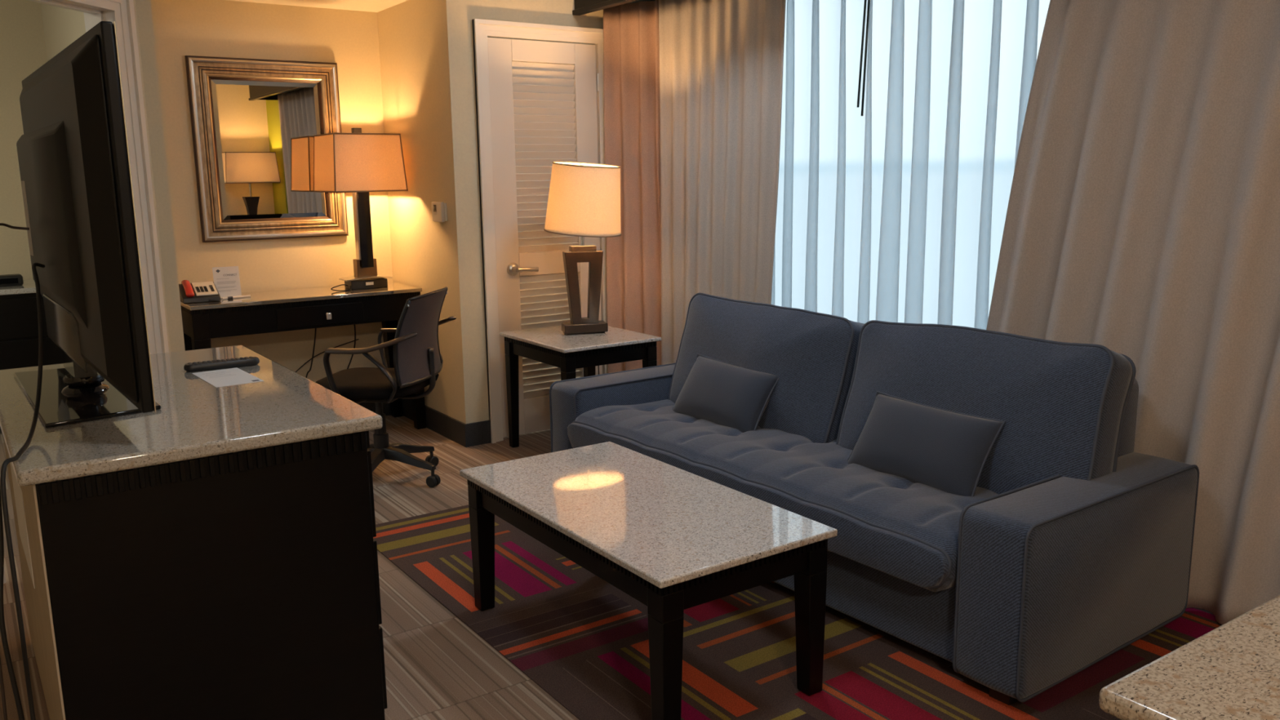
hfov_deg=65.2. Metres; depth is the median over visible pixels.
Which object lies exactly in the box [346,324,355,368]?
cable
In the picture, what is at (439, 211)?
thermostat
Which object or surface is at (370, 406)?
baseboard
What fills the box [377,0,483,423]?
wall
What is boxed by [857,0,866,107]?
curtain rod
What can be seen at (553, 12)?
wall
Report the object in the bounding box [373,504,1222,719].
rug
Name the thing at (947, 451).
throw cushion
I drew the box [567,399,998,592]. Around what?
seat cushion
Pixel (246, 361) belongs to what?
remote control
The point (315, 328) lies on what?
cable
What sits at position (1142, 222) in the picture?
drape
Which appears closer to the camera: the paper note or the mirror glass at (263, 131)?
the paper note
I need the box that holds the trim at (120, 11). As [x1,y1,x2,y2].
[3,0,168,583]
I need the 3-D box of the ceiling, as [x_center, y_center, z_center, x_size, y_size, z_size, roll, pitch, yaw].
[-1.717,-1.857,4.753,1.281,0.180,0.896,-8,13,-34]
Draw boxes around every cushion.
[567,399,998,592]
[669,295,866,443]
[671,353,780,432]
[840,320,1133,493]
[847,391,1005,496]
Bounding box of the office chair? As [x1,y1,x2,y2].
[315,286,456,487]
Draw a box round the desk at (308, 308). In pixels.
[180,281,426,429]
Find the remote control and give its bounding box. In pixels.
[183,356,259,372]
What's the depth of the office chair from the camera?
4.38 m
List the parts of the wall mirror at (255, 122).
frame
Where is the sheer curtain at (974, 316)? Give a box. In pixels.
[771,0,1039,331]
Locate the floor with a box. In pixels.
[0,414,578,719]
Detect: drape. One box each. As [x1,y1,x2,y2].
[603,0,661,373]
[658,0,786,364]
[986,0,1279,624]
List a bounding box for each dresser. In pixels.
[0,279,62,427]
[0,345,387,719]
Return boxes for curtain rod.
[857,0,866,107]
[861,0,870,115]
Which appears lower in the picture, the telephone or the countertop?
the countertop
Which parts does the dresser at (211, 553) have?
panel, fluted moulding, drawer, drawer, drawer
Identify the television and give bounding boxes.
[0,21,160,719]
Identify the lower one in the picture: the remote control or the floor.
the floor
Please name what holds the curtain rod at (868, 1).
hanging from the valance
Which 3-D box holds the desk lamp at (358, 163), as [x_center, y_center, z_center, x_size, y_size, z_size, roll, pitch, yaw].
[-1.503,-0.810,5.363,0.415,0.846,0.365,-8,13,-34]
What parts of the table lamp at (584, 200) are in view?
lamp shade, frame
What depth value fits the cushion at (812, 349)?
3.75 m
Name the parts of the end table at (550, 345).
leg, leg, fluted moulding, leg, leg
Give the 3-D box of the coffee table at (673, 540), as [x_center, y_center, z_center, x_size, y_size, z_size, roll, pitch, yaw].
[-0.026,0.616,2.915,0.567,0.457,1.088,-8,13,-34]
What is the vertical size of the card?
0.153 m
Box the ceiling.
[227,0,408,12]
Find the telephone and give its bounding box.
[178,280,221,303]
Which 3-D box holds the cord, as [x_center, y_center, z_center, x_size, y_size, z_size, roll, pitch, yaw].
[-1.393,0.612,2.203,0.051,0.776,0.227,-9,13,-37]
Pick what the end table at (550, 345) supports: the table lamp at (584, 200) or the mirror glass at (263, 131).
the table lamp at (584, 200)
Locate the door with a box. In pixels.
[487,37,604,437]
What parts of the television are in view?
plate, panel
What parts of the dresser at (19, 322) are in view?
drawer, drawer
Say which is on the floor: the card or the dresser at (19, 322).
the dresser at (19, 322)
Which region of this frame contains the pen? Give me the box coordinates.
[222,294,250,299]
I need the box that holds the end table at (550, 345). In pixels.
[499,325,661,447]
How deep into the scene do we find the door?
5.20 m
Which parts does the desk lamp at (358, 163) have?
lamp cord, lamp shade, socket plate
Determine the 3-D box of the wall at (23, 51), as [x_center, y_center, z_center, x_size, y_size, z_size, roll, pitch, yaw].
[-5.026,-0.748,5.046,3.900,2.500,0.100,-8,13,-34]
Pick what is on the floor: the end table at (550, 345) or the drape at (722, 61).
the end table at (550, 345)
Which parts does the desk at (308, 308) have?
leg, leg, fluted moulding, drawer, knob, leg, leg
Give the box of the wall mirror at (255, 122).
[184,55,348,242]
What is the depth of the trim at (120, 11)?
4.10 m
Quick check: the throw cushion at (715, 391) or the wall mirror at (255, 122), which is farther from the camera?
the wall mirror at (255, 122)
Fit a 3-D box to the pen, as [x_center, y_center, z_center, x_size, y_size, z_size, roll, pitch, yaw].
[-2.029,-0.316,5.031,0.012,0.012,0.143,9,15,43]
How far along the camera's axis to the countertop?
1.22 m
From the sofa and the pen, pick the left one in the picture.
the pen
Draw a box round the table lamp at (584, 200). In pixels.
[543,161,621,374]
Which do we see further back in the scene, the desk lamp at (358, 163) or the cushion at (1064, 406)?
the desk lamp at (358, 163)
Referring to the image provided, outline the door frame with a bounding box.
[472,18,608,443]
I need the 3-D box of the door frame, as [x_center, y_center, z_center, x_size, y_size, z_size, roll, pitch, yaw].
[-0.496,-0.660,5.287,0.784,2.117,0.129,-8,13,-34]
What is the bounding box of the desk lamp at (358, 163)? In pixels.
[313,128,408,291]
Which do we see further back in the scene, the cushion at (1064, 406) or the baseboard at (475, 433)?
the baseboard at (475, 433)
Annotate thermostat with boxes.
[431,201,447,222]
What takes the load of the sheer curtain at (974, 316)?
hanging from the valance
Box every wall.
[0,0,47,279]
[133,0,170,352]
[151,0,577,391]
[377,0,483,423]
[465,0,603,421]
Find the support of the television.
on the dresser at (211, 553)
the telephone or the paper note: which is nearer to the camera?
the paper note
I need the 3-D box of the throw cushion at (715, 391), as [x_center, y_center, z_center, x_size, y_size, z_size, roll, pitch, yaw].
[0.328,0.138,3.935,0.182,0.248,0.496,-8,13,-34]
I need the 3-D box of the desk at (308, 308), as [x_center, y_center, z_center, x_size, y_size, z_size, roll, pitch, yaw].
[-1.768,0.033,5.305,1.165,0.782,0.461,-8,13,-34]
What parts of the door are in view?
handle, louvre panel, louvre panel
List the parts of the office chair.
arm, armrest, seat, arm, arm, arm, armrest, frame, backrest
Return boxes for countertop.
[1098,595,1279,719]
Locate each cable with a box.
[295,338,358,372]
[306,328,316,377]
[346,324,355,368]
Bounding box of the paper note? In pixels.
[191,367,263,387]
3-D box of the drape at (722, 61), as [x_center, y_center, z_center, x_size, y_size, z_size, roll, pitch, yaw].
[0.384,-0.646,4.801,0.054,2.223,0.934,-8,13,-34]
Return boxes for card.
[212,266,241,298]
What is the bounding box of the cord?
[0,486,24,719]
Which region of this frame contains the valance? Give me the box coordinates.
[572,0,655,15]
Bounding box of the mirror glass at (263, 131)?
[210,79,326,219]
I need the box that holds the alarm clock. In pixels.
[0,274,23,286]
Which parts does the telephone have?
plate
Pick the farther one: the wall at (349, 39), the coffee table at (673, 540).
the wall at (349, 39)
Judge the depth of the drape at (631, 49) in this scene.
5.29 m
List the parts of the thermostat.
plate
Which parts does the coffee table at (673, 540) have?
leg, fluted moulding, leg, leg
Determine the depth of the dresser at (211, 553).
2.19 m
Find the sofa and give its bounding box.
[549,293,1199,705]
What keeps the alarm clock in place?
on the dresser at (19, 322)
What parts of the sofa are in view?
arm, frame, arm, frame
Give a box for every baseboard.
[358,402,391,416]
[401,398,491,447]
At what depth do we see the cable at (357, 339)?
5.56 m
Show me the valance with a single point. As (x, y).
(581, 6)
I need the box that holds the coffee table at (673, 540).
[459,441,837,719]

